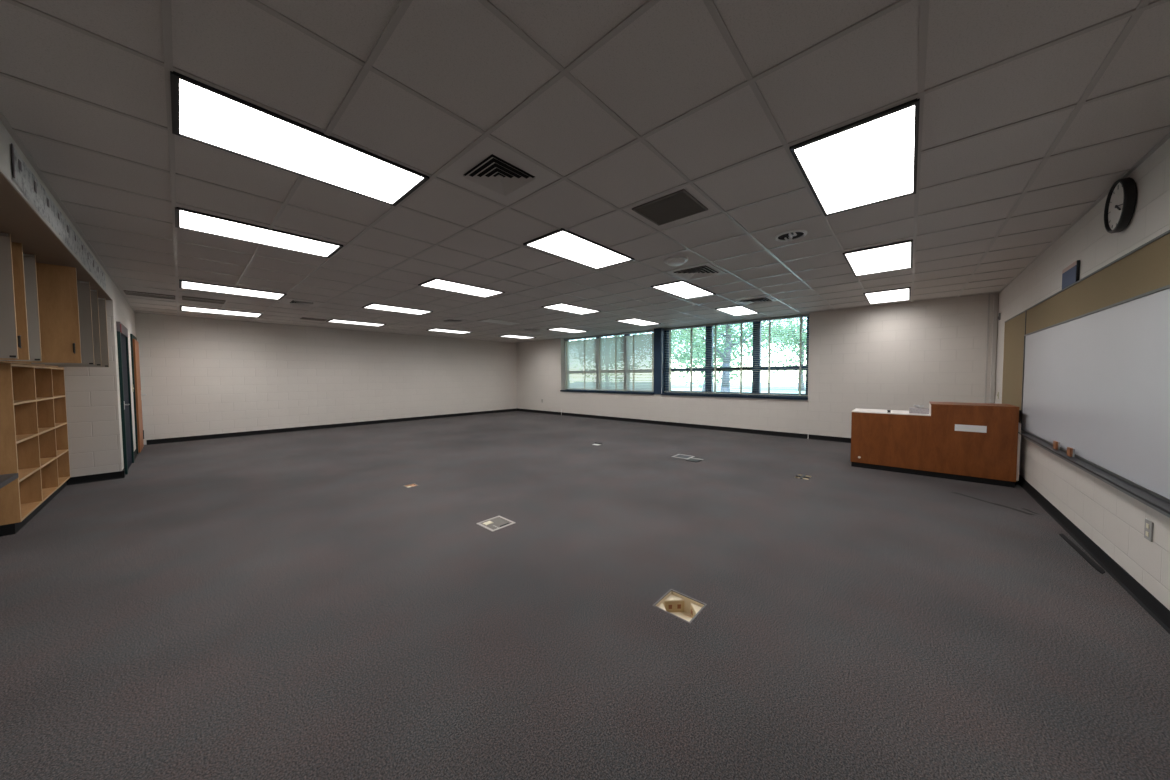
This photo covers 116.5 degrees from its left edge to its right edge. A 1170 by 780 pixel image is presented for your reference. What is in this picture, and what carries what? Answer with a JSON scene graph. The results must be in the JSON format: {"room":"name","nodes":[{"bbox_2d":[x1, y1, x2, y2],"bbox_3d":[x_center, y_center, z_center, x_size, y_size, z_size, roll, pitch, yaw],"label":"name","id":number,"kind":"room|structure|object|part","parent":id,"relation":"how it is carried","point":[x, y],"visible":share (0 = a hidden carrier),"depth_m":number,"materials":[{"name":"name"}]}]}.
{"room":"classroom","nodes":[
{"label":"classroom","id":0,"kind":"room"},
{"bbox_2d":[0,172,111,299],"bbox_3d":[-3.307,-1.115,1.566,9.229,0.006,0.831,2,3,42],"label":"ceiling","id":1,"kind":"structure","parent":0,"point":[17,217],"depth_m":2.67,"materials":[{"name":"brown paint"}]},
{"bbox_2d":[0,121,112,299],"bbox_3d":[-3.306,-1.258,1.562,9.229,0.282,0.835,2,3,42],"label":"wall","id":2,"kind":"structure","parent":0,"point":[6,139],"depth_m":2.23,"materials":[{"name":"white paint"}]},
{"bbox_2d":[11,143,105,288],"bbox_3d":[-4.550,-1.292,3.243,3.760,0.209,0.007,2,3,42],"label":"banner","id":3,"kind":"object","parent":2,"relation":"attached to","point":[31,187],"visible":1,"depth_m":2.57,"materials":[{"name":"paper"}]},
{"bbox_2d":[64,300,121,476],"bbox_3d":[-6.740,0.015,4.691,0.004,2.455,0.834,2,3,42],"label":"wall","id":4,"kind":"structure","parent":0,"point":[91,393],"depth_m":4.87,"materials":[{"name":"white paint"}]},
{"bbox_2d":[112,281,135,469],"bbox_3d":[-7.909,-0.279,6.153,3.701,2.943,0.200,2,3,42],"label":"wall","id":5,"kind":"structure","parent":0,"point":[123,313],"depth_m":5.71,"materials":[{"name":"white paint"}]},
{"bbox_2d":[66,449,137,485],"bbox_3d":[-7.467,1.160,5.662,2.374,0.100,0.470,2,3,42],"label":"baseboard","id":6,"kind":"structure","parent":5,"relation":"attached to","point":[120,474],"depth_m":4.89,"materials":[{"name":"black rubber"}]},
{"bbox_2d":[116,321,133,473],"bbox_3d":[-7.070,0.110,5.595,1.170,2.200,0.063,2,3,42],"label":"door","id":7,"kind":"structure","parent":5,"relation":"in","point":[122,331],"depth_m":5.54,"materials":[{"name":"teal paint"}]},
{"bbox_2d":[130,334,145,453],"bbox_3d":[-8.622,0.064,7.017,1.100,2.200,0.113,2,3,42],"label":"door","id":8,"kind":"structure","parent":5,"relation":"in","point":[139,432],"depth_m":6.71,"materials":[{"name":"brown wood"}]},
{"bbox_3d":[-8.652,0.065,6.982,1.100,2.200,0.021,2,3,42],"label":"frame","id":9,"kind":"part","parent":8,"relation":"part of","materials":[{"name":"teal paint"}]},
{"bbox_2d":[135,313,516,444],"bbox_3d":[-6.312,-0.464,10.858,0.200,2.943,11.018,2,3,42],"label":"wall","id":10,"kind":"structure","parent":0,"point":[199,376],"depth_m":9.43,"materials":[{"name":"white paint"}]},
{"bbox_2d":[146,408,516,444],"bbox_3d":[-5.955,0.946,11.138,0.020,0.100,9.613,2,3,42],"label":"baseboard","id":11,"kind":"structure","parent":10,"relation":"attached to","point":[247,433],"depth_m":9.51,"materials":[{"name":"black rubber"}]},
{"bbox_2d":[0,411,1169,779],"bbox_3d":[-1.445,1.150,6.499,12.934,0.001,10.518,2,3,42],"label":"floor","id":12,"kind":"structure","parent":0,"point":[273,606],"depth_m":2.06,"materials":[{"name":"carpet"}]},
{"bbox_2d":[0,473,18,488],"bbox_3d":[-3.292,0.984,1.513,2.480,0.725,0.630,2,3,42],"label":"countertop","id":13,"kind":"structure","parent":12,"relation":"on","point":[5,479],"depth_m":2.44,"materials":[{"name":"grey laminate"}]},
{"bbox_2d":[0,363,69,536],"bbox_3d":[-6.035,0.510,3.817,2.200,1.525,0.402,2,3,42],"label":"cubby shelf","id":14,"kind":"object","parent":12,"relation":"on","point":[34,445],"visible":1,"depth_m":3.70,"materials":[{"name":"brown wood"}]},
{"bbox_3d":[-5.224,0.484,3.088,0.020,1.425,0.400,2,3,42],"label":"panel","id":15,"kind":"part","parent":14,"relation":"part of","materials":[{"name":"brown wood"}]},
{"bbox_3d":[-5.503,0.473,3.345,0.740,0.020,0.386,2,3,42],"label":"shelf","id":16,"kind":"part","parent":14,"relation":"part of","materials":[{"name":"brown wood"}]},
{"bbox_3d":[-5.502,0.823,3.358,0.740,0.020,0.386,2,3,42],"label":"shelf","id":17,"kind":"part","parent":14,"relation":"part of","materials":[{"name":"brown wood"}]},
{"bbox_3d":[-6.029,1.162,3.845,2.160,0.020,0.388,2,3,42],"label":"panel","id":18,"kind":"part","parent":14,"relation":"part of","materials":[{"name":"brown wood"}]},
{"bbox_3d":[-6.066,0.457,3.848,0.730,0.020,0.386,2,3,42],"label":"shelf","id":19,"kind":"part","parent":14,"relation":"part of","materials":[{"name":"brown wood"}]},
{"bbox_3d":[-6.064,0.806,3.861,0.730,0.020,0.386,2,3,42],"label":"shelf","id":20,"kind":"part","parent":14,"relation":"part of","materials":[{"name":"brown wood"}]},
{"bbox_3d":[-6.848,0.437,4.541,0.020,1.425,0.400,2,3,42],"label":"panel","id":21,"kind":"part","parent":14,"relation":"part of","materials":[{"name":"brown wood"}]},
{"bbox_3d":[-6.593,0.791,4.334,0.650,0.020,0.386,2,3,42],"label":"shelf","id":22,"kind":"part","parent":14,"relation":"part of","materials":[{"name":"brown wood"}]},
{"bbox_2d":[404,483,418,487],"bbox_3d":[-2.227,1.250,4.633,0.140,0.056,0.140,2,3,42],"label":"box","id":23,"kind":"object","parent":12,"relation":"in","point":[413,484],"visible":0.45,"depth_m":4.66,"materials":[{"name":"brown"}]},
{"bbox_2d":[476,516,515,531],"bbox_3d":[-0.843,1.267,3.427,0.268,0.016,0.258,2,3,42],"label":"box","id":24,"kind":"object","parent":12,"relation":"in","point":[498,522],"visible":1,"depth_m":3.43,"materials":[{"name":"grey"}]},
{"bbox_3d":[-0.843,1.271,3.428,0.220,0.008,0.210,2,3,42],"label":"lid","id":25,"kind":"part","parent":24,"relation":"part of","materials":[{"name":"grey"}]},
{"bbox_2d":[652,589,706,623],"bbox_3d":[0.574,1.353,2.193,0.242,0.107,0.228,2,3,42],"label":"box","id":26,"kind":"object","parent":12,"relation":"in","point":[686,608],"visible":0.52,"depth_m":2.27,"materials":[{"name":"grey metal"}]},
{"bbox_3d":[0.564,1.363,2.279,0.120,0.071,0.003,0,2,-3],"label":"plate","id":27,"kind":"part","parent":26,"relation":"part of","materials":[{"name":"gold metal"}]},
{"bbox_3d":[0.659,1.366,2.193,0.003,0.071,0.120,0,2,-3],"label":"plate","id":28,"kind":"part","parent":26,"relation":"part of","materials":[{"name":"gold metal"}]},
{"bbox_2d":[671,454,702,461],"bbox_3d":[1.732,1.141,6.090,0.528,0.018,0.388,2,3,42],"label":"box","id":29,"kind":"object","parent":12,"relation":"on","point":[689,458],"visible":1,"depth_m":6.13,"materials":[{"name":"grey"}]},
{"bbox_3d":[1.683,1.143,6.210,0.296,0.006,0.276,2,3,42],"label":"frame","id":30,"kind":"part","parent":29,"relation":"part of","materials":[{"name":"grey metal"}]},
{"bbox_3d":[1.781,1.148,5.921,0.190,0.008,0.200,2,3,42],"label":"folded lid","id":31,"kind":"part","parent":29,"relation":"part of","materials":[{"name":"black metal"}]},
{"bbox_2d":[795,474,810,479],"bbox_3d":[2.979,1.203,4.944,0.168,0.056,0.228,2,3,42],"label":"box","id":32,"kind":"object","parent":12,"relation":"in","point":[803,476],"visible":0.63,"depth_m":4.96,"materials":[{"name":"beige paint"}]},
{"bbox_2d":[851,401,1020,487],"bbox_3d":[4.854,0.674,5.159,1.663,0.992,0.627,2,3,42],"label":"desk","id":33,"kind":"object","parent":12,"relation":"on","point":[969,442],"visible":0.93,"depth_m":4.82,"materials":[{"name":"brown wood"}]},
{"bbox_2d":[909,405,928,413],"bbox_3d":[4.700,0.268,5.093,0.203,0.124,0.125,2,3,42],"label":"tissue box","id":34,"kind":"object","parent":33,"relation":"on","point":[918,410],"visible":1,"depth_m":5.06,"materials":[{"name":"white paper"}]},
{"bbox_3d":[5.475,0.747,4.626,0.023,0.700,0.596,2,3,42],"label":"panel","id":35,"kind":"part","parent":33,"relation":"part of","materials":[{"name":"white laminate"}]},
{"bbox_2d":[1015,410,1020,483],"bbox_3d":[5.551,0.718,4.662,0.033,0.935,0.220,2,3,42],"label":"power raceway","id":36,"kind":"object","parent":12,"relation":"on","point":[1019,410],"visible":0.2,"depth_m":4.56,"materials":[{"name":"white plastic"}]},
{"bbox_2d":[1059,534,1104,573],"bbox_3d":[3.858,1.259,2.823,0.036,0.006,0.830,2,3,40],"label":"strip","id":37,"kind":"object","parent":12,"relation":"on","point":[1088,559],"visible":1,"depth_m":2.75,"materials":[{"name":"black rubber"}]},
{"bbox_2d":[0,0,1169,342],"bbox_3d":[-0.980,-1.739,6.925,13.534,0.250,10.283,2,3,42],"label":"ceiling","id":38,"kind":"structure","parent":0,"point":[674,58],"depth_m":1.98,"materials":[{"name":"tile"}]},
{"bbox_2d":[123,290,174,299],"bbox_3d":[-7.040,-1.538,5.868,0.380,0.012,0.525,2,3,42],"label":"ceiling vent","id":39,"kind":"object","parent":38,"relation":"in","point":[128,292],"visible":1,"depth_m":5.86,"materials":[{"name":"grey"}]},
{"bbox_2d":[182,296,225,303],"bbox_3d":[-6.596,-1.555,6.266,0.390,0.012,0.510,2,3,42],"label":"ceiling vent","id":40,"kind":"object","parent":38,"relation":"in","point":[183,297],"visible":1,"depth_m":6.27,"materials":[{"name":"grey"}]},
{"bbox_2d":[183,297,223,302],"bbox_3d":[-6.596,-1.557,6.266,0.362,0.008,0.486,2,3,42],"label":"grille","id":41,"kind":"object","parent":40,"relation":"attached to","point":[184,298],"depth_m":6.27,"materials":[{"name":"grey metal"}]},
{"bbox_2d":[180,305,262,317],"bbox_3d":[-7.395,-1.593,7.389,0.660,0.018,1.170,2,3,42],"label":"recessed light","id":42,"kind":"object","parent":38,"relation":"in","point":[182,308],"visible":1,"depth_m":7.32,"materials":[{"name":"white plastic"}]},
{"bbox_2d":[179,280,286,299],"bbox_3d":[-5.421,-1.535,5.607,0.620,0.018,1.155,2,3,42],"label":"recessed light","id":43,"kind":"object","parent":38,"relation":"in","point":[184,284],"visible":1,"depth_m":5.56,"materials":[{"name":"white plastic"}]},
{"bbox_2d":[175,207,342,257],"bbox_3d":[-3.056,-1.466,3.460,0.540,0.018,1.143,2,3,42],"label":"recessed light","id":44,"kind":"object","parent":38,"relation":"in","point":[187,219],"visible":1,"depth_m":3.37,"materials":[{"name":"white plastic"}]},
{"bbox_2d":[170,71,428,205],"bbox_3d":[-1.656,-1.425,2.213,0.590,0.018,1.153,2,3,42],"label":"recessed light","id":45,"kind":"object","parent":38,"relation":"in","point":[203,113],"visible":1,"depth_m":2.08,"materials":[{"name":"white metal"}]},
{"bbox_2d":[279,298,322,306],"bbox_3d":[-5.116,-1.568,6.532,0.550,0.021,0.550,2,3,42],"label":"ceiling vent","id":46,"kind":"object","parent":38,"relation":"in","point":[285,300],"visible":1,"depth_m":6.50,"materials":[{"name":"grey metal"}]},
{"bbox_2d":[300,317,325,320],"bbox_3d":[-6.292,-1.637,8.388,0.270,0.012,0.460,2,3,42],"label":"ceiling vent","id":47,"kind":"object","parent":38,"relation":"in","point":[304,318],"visible":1,"depth_m":8.39,"materials":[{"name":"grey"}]},
{"bbox_2d":[326,319,385,326],"bbox_3d":[-5.639,-1.661,8.960,0.520,0.018,1.161,2,3,42],"label":"recessed light","id":48,"kind":"object","parent":38,"relation":"in","point":[331,320],"visible":1,"depth_m":8.87,"materials":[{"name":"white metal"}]},
{"bbox_2d":[329,320,383,325],"bbox_3d":[-5.639,-1.661,8.960,0.484,0.006,1.107,2,3,42],"label":"diffuser","id":49,"kind":"object","parent":48,"relation":"attached to","point":[335,321],"depth_m":8.88,"materials":[{"name":"white plastic"}]},
{"bbox_2d":[362,303,432,314],"bbox_3d":[-3.713,-1.604,7.207,0.570,0.018,1.136,2,3,42],"label":"recessed light","id":50,"kind":"object","parent":38,"relation":"in","point":[376,306],"visible":0.99,"depth_m":7.19,"materials":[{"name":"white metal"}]},
{"bbox_2d":[426,328,470,333],"bbox_3d":[-3.978,-1.733,10.649,0.560,0.018,1.156,2,3,42],"label":"recessed light","id":51,"kind":"object","parent":38,"relation":"in","point":[433,329],"visible":0.91,"depth_m":10.69,"materials":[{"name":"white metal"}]},
{"bbox_2d":[436,318,468,322],"bbox_3d":[-3.175,-1.659,8.684,0.550,0.021,0.550,2,3,42],"label":"ceiling vent","id":52,"kind":"object","parent":38,"relation":"in","point":[445,319],"visible":1,"depth_m":8.65,"materials":[{"name":"grey metal"}]},
{"bbox_2d":[418,278,504,297],"bbox_3d":[-1.860,-1.550,5.540,0.545,0.018,1.141,2,3,42],"label":"recessed light","id":53,"kind":"object","parent":38,"relation":"in","point":[435,283],"visible":1,"depth_m":5.50,"materials":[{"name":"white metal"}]},
{"bbox_2d":[439,137,559,204],"bbox_3d":[-0.577,-1.435,2.437,0.575,0.021,0.575,2,3,42],"label":"ceiling vent","id":54,"kind":"object","parent":38,"relation":"in","point":[491,169],"visible":1,"depth_m":2.41,"materials":[{"name":"white metal"}]},
{"bbox_2d":[479,319,522,325],"bbox_3d":[-2.081,-1.678,8.946,0.500,0.018,1.010,2,3,42],"label":"ceiling vent","id":55,"kind":"object","parent":38,"relation":"in","point":[495,321],"visible":1,"depth_m":8.97,"materials":[{"name":"grey metal"}]},
{"bbox_2d":[499,335,535,338],"bbox_3d":[-2.283,-1.802,12.257,0.600,0.018,1.116,2,3,42],"label":"recessed light","id":56,"kind":"object","parent":38,"relation":"in","point":[510,336],"visible":0.93,"depth_m":12.14,"materials":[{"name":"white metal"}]},
{"bbox_2d":[519,328,544,330],"bbox_3d":[-1.522,-1.732,10.424,0.550,0.021,0.550,2,3,42],"label":"ceiling vent","id":57,"kind":"object","parent":38,"relation":"in","point":[526,329],"visible":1,"depth_m":10.37,"materials":[{"name":"grey metal"}]},
{"bbox_2d":[547,327,587,332],"bbox_3d":[-0.498,-1.748,10.601,0.570,0.018,1.166,2,3,42],"label":"recessed light","id":58,"kind":"object","parent":38,"relation":"in","point":[561,329],"visible":0.94,"depth_m":10.61,"materials":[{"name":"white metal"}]},
{"bbox_2d":[541,303,600,314],"bbox_3d":[-0.255,-1.623,7.262,0.550,0.018,1.161,2,3,42],"label":"recessed light","id":59,"kind":"object","parent":38,"relation":"in","point":[564,307],"visible":1,"depth_m":7.18,"materials":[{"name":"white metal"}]},
{"bbox_2d":[523,228,634,269],"bbox_3d":[-0.029,-1.498,3.929,0.565,0.018,1.171,2,3,42],"label":"recessed light","id":60,"kind":"object","parent":38,"relation":"in","point":[562,243],"visible":1,"depth_m":3.84,"materials":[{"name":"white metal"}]},
{"bbox_2d":[0,0,1169,342],"bbox_3d":[-1.180,-1.601,6.707,12.934,0.008,9.683,2,3,42],"label":"grid","id":61,"kind":"object","parent":38,"relation":"attached to","point":[166,11],"visible":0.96,"depth_m":2.25,"materials":[{"name":"grey metal"}]},
{"bbox_2d":[616,318,660,325],"bbox_3d":[1.347,-1.698,9.057,0.560,0.018,1.186,2,3,42],"label":"recessed light","id":62,"kind":"object","parent":38,"relation":"in","point":[635,321],"visible":1,"depth_m":8.98,"materials":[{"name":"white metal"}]},
{"bbox_2d":[632,189,707,225],"bbox_3d":[0.689,-1.464,2.931,0.455,0.012,0.425,2,3,42],"label":"ceiling vent","id":63,"kind":"object","parent":38,"relation":"in","point":[680,204],"visible":1,"depth_m":2.91,"materials":[{"name":"brown metal"}]},
{"bbox_2d":[664,256,687,265],"bbox_3d":[1.063,-1.493,4.230,0.270,0.055,0.270,2,3,42],"label":"smoke detector","id":64,"kind":"object","parent":38,"relation":"attached to","point":[675,260],"visible":1,"depth_m":4.16,"materials":[{"name":"white plastic"}]},
{"bbox_2d":[651,280,715,298],"bbox_3d":[1.575,-1.573,5.719,0.525,0.018,1.171,2,3,42],"label":"recessed light","id":65,"kind":"object","parent":38,"relation":"in","point":[681,288],"visible":1,"depth_m":5.65,"materials":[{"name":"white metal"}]},
{"bbox_2d":[667,263,725,279],"bbox_3d":[1.456,-1.532,4.736,0.560,0.021,0.560,2,3,42],"label":"ceiling vent","id":66,"kind":"object","parent":38,"relation":"in","point":[704,270],"visible":1,"depth_m":4.71,"materials":[{"name":"grey metal"}]},
{"bbox_2d":[715,305,758,315],"bbox_3d":[3.197,-1.651,7.564,0.520,0.018,1.146,2,3,42],"label":"recessed light","id":67,"kind":"object","parent":38,"relation":"in","point":[739,310],"visible":1,"depth_m":7.49,"materials":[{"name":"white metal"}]},
{"bbox_2d":[736,296,775,304],"bbox_3d":[3.110,-1.609,6.575,0.560,0.021,0.560,2,3,42],"label":"ceiling vent","id":68,"kind":"object","parent":38,"relation":"in","point":[759,300],"visible":1,"depth_m":6.54,"materials":[{"name":"grey metal"}]},
{"bbox_2d":[774,230,806,241],"bbox_3d":[1.992,-1.487,3.506,0.278,0.021,0.278,2,3,42],"label":"recessed light","id":69,"kind":"object","parent":38,"relation":"in","point":[791,235],"visible":1,"depth_m":3.50,"materials":[{"name":"white metal"}]},
{"bbox_2d":[789,98,919,215],"bbox_3d":[1.832,-1.449,2.412,0.568,0.018,1.221,2,3,42],"label":"recessed light","id":70,"kind":"object","parent":38,"relation":"in","point":[873,159],"visible":1,"depth_m":2.27,"materials":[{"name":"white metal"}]},
{"bbox_2d":[843,239,912,276],"bbox_3d":[3.485,-1.528,4.279,0.580,0.018,1.251,2,3,42],"label":"recessed light","id":71,"kind":"object","parent":38,"relation":"in","point":[896,256],"visible":1,"depth_m":4.19,"materials":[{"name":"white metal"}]},
{"bbox_2d":[863,287,910,304],"bbox_3d":[5.223,-1.611,6.240,0.580,0.018,1.236,2,3,42],"label":"recessed light","id":72,"kind":"object","parent":38,"relation":"in","point":[900,294],"visible":1,"depth_m":6.14,"materials":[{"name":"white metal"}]},
{"bbox_2d":[516,293,998,437],"bbox_3d":[2.181,-0.492,10.500,13.334,2.943,0.422,2,3,42],"label":"wall","id":73,"kind":"structure","parent":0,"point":[900,356],"depth_m":7.36,"materials":[{"name":"white paint"}]},
{"bbox_2d":[564,330,653,391],"bbox_3d":[0.674,-0.892,11.794,3.767,1.814,0.062,2,3,42],"label":"window blind","id":74,"kind":"object","parent":73,"relation":"attached to","point":[621,375],"visible":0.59,"depth_m":11.62,"materials":[{"name":"grey fabric"}]},
{"bbox_3d":[0.678,0.003,11.828,3.759,0.022,0.052,2,3,42],"label":"rail","id":75,"kind":"part","parent":74,"relation":"part of","materials":[{"name":"white"}]},
{"bbox_2d":[566,332,653,392],"bbox_3d":[0.753,-0.885,11.885,3.810,1.848,0.100,2,3,42],"label":"window","id":76,"kind":"structure","parent":73,"relation":"attached to","point":[646,332],"depth_m":11.91,"materials":[{"name":"blue paint"}]},
{"bbox_2d":[654,328,665,393],"bbox_3d":[2.204,-0.823,10.472,0.240,1.878,0.412,2,3,42],"label":"column","id":77,"kind":"structure","parent":73,"relation":"attached to","point":[659,333],"depth_m":10.32,"materials":[{"name":"black metal"}]},
{"bbox_2d":[560,390,807,399],"bbox_3d":[2.063,0.108,10.521,7.685,0.045,0.285,2,3,42],"label":"window sill","id":78,"kind":"structure","parent":73,"relation":"attached to","point":[649,393],"depth_m":9.50,"materials":[{"name":"blue paint"}]},
{"bbox_2d":[517,408,850,442],"bbox_3d":[2.055,0.935,10.405,12.934,0.100,0.020,2,3,42],"label":"baseboard","id":79,"kind":"structure","parent":73,"relation":"attached to","point":[752,431],"depth_m":9.33,"materials":[{"name":"black rubber"}]},
{"bbox_2d":[661,314,808,397],"bbox_3d":[3.557,-0.718,9.107,3.580,1.987,0.228,2,3,42],"label":"window blind","id":80,"kind":"object","parent":73,"relation":"attached to","point":[715,344],"visible":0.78,"depth_m":8.96,"materials":[{"name":"grey plastic"}]},
{"bbox_3d":[3.616,0.089,9.199,3.572,0.022,0.052,2,3,42],"label":"rail","id":81,"kind":"part","parent":80,"relation":"part of","materials":[{"name":"white"}]},
{"bbox_2d":[666,316,808,396],"bbox_3d":[3.692,-0.799,9.255,3.600,1.848,0.100,2,3,42],"label":"window","id":82,"kind":"structure","parent":73,"relation":"attached to","point":[756,377],"depth_m":8.86,"materials":[{"name":"blue paint"}]},
{"bbox_2d":[995,138,1169,609],"bbox_3d":[3.475,-0.180,2.104,0.200,2.943,11.018,2,3,42],"label":"wall","id":83,"kind":"structure","parent":0,"point":[1111,518],"depth_m":2.73,"materials":[{"name":"white paint"}]},
{"bbox_2d":[1002,311,1025,422],"bbox_3d":[5.937,-0.274,5.020,0.018,1.486,1.337,2,3,42],"label":"board","id":84,"kind":"object","parent":83,"relation":"attached to","point":[1015,327],"visible":0.71,"depth_m":4.97,"materials":[{"name":"beige fabric"}]},
{"bbox_3d":[5.936,-0.274,5.019,0.018,1.486,1.335,2,3,42],"label":"edge trim","id":85,"kind":"part","parent":84,"relation":"part of","materials":[{"name":"beige wood"}]},
{"bbox_2d":[1062,260,1079,288],"bbox_3d":[4.401,-1.038,3.281,0.020,0.185,0.390,2,3,42],"label":"wall sign","id":86,"kind":"object","parent":83,"relation":"attached to","point":[1070,274],"visible":0.82,"depth_m":3.23,"materials":[{"name":"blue plastic"}]},
{"bbox_3d":[4.395,-1.020,3.287,0.002,0.146,0.384,2,3,42],"label":"blue panel","id":87,"kind":"part","parent":86,"relation":"part of","materials":[{"name":"blue plastic"}]},
{"bbox_2d":[1018,285,1169,517],"bbox_3d":[3.854,0.012,2.751,0.086,1.250,4.836,2,3,42],"label":"whiteboard","id":88,"kind":"object","parent":83,"relation":"attached to","point":[1096,384],"visible":0.94,"depth_m":2.56,"materials":[{"name":"plastic"}]},
{"bbox_2d":[1053,441,1059,449],"bbox_3d":[4.381,0.513,3.363,0.026,0.074,0.082,2,3,42],"label":"eraser","id":89,"kind":"object","parent":88,"relation":"on","point":[1056,445],"visible":1,"depth_m":3.34,"materials":[{"name":"brown wood"}]},
{"bbox_2d":[1067,447,1074,456],"bbox_3d":[4.114,0.525,3.065,0.026,0.074,0.082,2,3,42],"label":"eraser","id":90,"kind":"object","parent":88,"relation":"on","point":[1070,451],"visible":1,"depth_m":3.04,"materials":[{"name":"brown wood"}]},
{"bbox_2d":[1018,432,1169,513],"bbox_3d":[3.759,0.593,2.664,0.086,0.032,4.542,2,3,42],"label":"marker tray","id":91,"kind":"object","parent":88,"relation":"on","point":[1157,500],"depth_m":2.47,"materials":[{"name":"grey metal"}]},
{"bbox_3d":[3.775,0.625,2.651,0.043,0.032,4.542,2,3,42],"label":"tray rail","id":92,"kind":"part","parent":88,"relation":"part of","materials":[{"name":"grey metal"}]},
{"bbox_2d":[1018,475,1169,633],"bbox_3d":[3.366,1.240,2.193,0.020,0.100,10.518,2,3,42],"label":"baseboard","id":93,"kind":"structure","parent":83,"relation":"attached to","point":[1154,607],"depth_m":2.56,"materials":[{"name":"black rubber"}]},
{"bbox_2d":[1025,230,1169,333],"bbox_3d":[3.875,-0.766,2.700,0.020,0.307,4.836,2,3,42],"label":"strip","id":94,"kind":"object","parent":83,"relation":"attached to","point":[1146,268],"visible":0.89,"depth_m":2.59,"materials":[{"name":"beige fabric"}]},
{"bbox_2d":[1104,177,1136,232],"bbox_3d":[3.689,-1.270,2.498,0.048,0.350,0.350,2,3,42],"label":"wall clock","id":95,"kind":"object","parent":83,"relation":"attached to","point":[1120,204],"visible":1,"depth_m":2.46,"materials":[{"name":"black plastic"}]},
{"bbox_2d":[1144,519,1153,541],"bbox_3d":[3.341,0.831,2.146,0.010,0.115,0.082,2,3,42],"label":"wall outlet","id":96,"kind":"object","parent":83,"relation":"attached to","point":[1148,529],"visible":1,"depth_m":2.14,"materials":[{"name":"grey"}]},
{"bbox_3d":[-3.722,-0.115,1.287,9.433,2.943,0.200,2,3,42],"label":"wall","id":97,"kind":"structure","parent":0,"visible":0},
{"bbox_2d":[0,232,18,358],"bbox_3d":[-4.153,-0.660,2.226,0.785,0.905,0.616,2,3,42],"label":"upper cabinet","id":98,"kind":"object","parent":97,"relation":"attached to","point":[8,327],"visible":1,"depth_m":2.59,"materials":[{"name":"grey wood"}]},
{"bbox_2d":[0,242,41,361],"bbox_3d":[-4.712,-0.676,2.726,0.705,0.905,0.616,2,3,42],"label":"upper cabinet","id":99,"kind":"object","parent":97,"relation":"attached to","point":[24,265],"visible":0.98,"depth_m":3.00,"materials":[{"name":"brown wood"}]},
{"bbox_3d":[-4.419,-0.679,2.732,0.018,0.896,0.213,2,3,42],"label":"door","id":100,"kind":"part","parent":99,"relation":"part of","materials":[{"name":"brown wood"}]},
{"bbox_3d":[-4.346,-0.372,2.783,0.037,0.100,0.013,2,3,42],"label":"handle","id":101,"kind":"part","parent":99,"relation":"part of","materials":[{"name":"black metal"}]},
{"bbox_2d":[0,263,93,364],"bbox_3d":[-5.354,-0.699,3.410,1.155,0.905,0.780,2,3,42],"label":"upper cabinet","id":102,"kind":"object","parent":97,"relation":"attached to","point":[64,301],"visible":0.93,"depth_m":3.36,"materials":[{"name":"brown wood"}]},
{"bbox_3d":[-5.468,-0.714,3.780,0.018,0.896,0.376,2,3,42],"label":"door","id":103,"kind":"part","parent":102,"relation":"part of","materials":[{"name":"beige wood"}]},
{"bbox_2d":[33,289,108,367],"bbox_3d":[-6.264,-0.725,4.225,1.280,0.905,0.782,2,3,42],"label":"upper cabinet","id":104,"kind":"object","parent":97,"relation":"attached to","point":[98,305],"visible":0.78,"depth_m":4.28,"materials":[{"name":"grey wood"}]},
{"bbox_3d":[-6.361,-0.740,4.580,0.018,0.896,0.378,2,3,42],"label":"door","id":105,"kind":"part","parent":104,"relation":"part of","materials":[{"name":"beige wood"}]},
{"label":"outside","id":106,"kind":"structure","parent":0,"visible":0},
{"bbox_2d":[570,382,805,393],"bbox_3d":[22.008,-0.123,47.103,110.000,0.250,80.502,2,3,42],"label":"lawn","id":107,"kind":"structure","parent":106,"point":[774,387],"depth_m":50.61,"materials":[{"name":"white"}]},
{"bbox_2d":[571,334,640,385],"bbox_3d":[2.215,-4.683,38.220,9.511,9.768,10.368,2,3,42],"label":"tree","id":108,"kind":"object","parent":107,"relation":"on","point":[630,334],"visible":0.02,"depth_m":38.48,"materials":[{"name":"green plant"}]},
{"bbox_2d":[631,328,700,379],"bbox_3d":[10.001,-6.876,49.157,12.111,13.223,11.666,-1,2,-14],"label":"tree","id":109,"kind":"object","parent":107,"relation":"on","point":[697,328],"visible":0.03,"depth_m":48.62,"materials":[{"name":"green plant"}]},
{"bbox_2d":[671,324,781,390],"bbox_3d":[10.412,-4.525,29.862,9.913,10.000,9.596,0,2,15],"label":"tree","id":110,"kind":"object","parent":107,"relation":"on","point":[772,334],"visible":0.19,"depth_m":28.91,"materials":[{"name":"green plant"}]},
{"bbox_2d":[672,318,806,391],"bbox_3d":[6.218,-3.324,17.312,7.905,8.587,7.736,-1,2,-20],"label":"tree","id":111,"kind":"object","parent":107,"relation":"on","point":[725,379],"visible":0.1,"depth_m":16.88,"materials":[{"name":"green plant"}]},
{"bbox_2d":[748,317,806,390],"bbox_3d":[22.281,-6.258,38.664,12.082,12.679,12.708,-1,2,-22],"label":"tree","id":112,"kind":"object","parent":107,"relation":"on","point":[785,335],"visible":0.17,"depth_m":38.03,"materials":[{"name":"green plant"}]}
]}

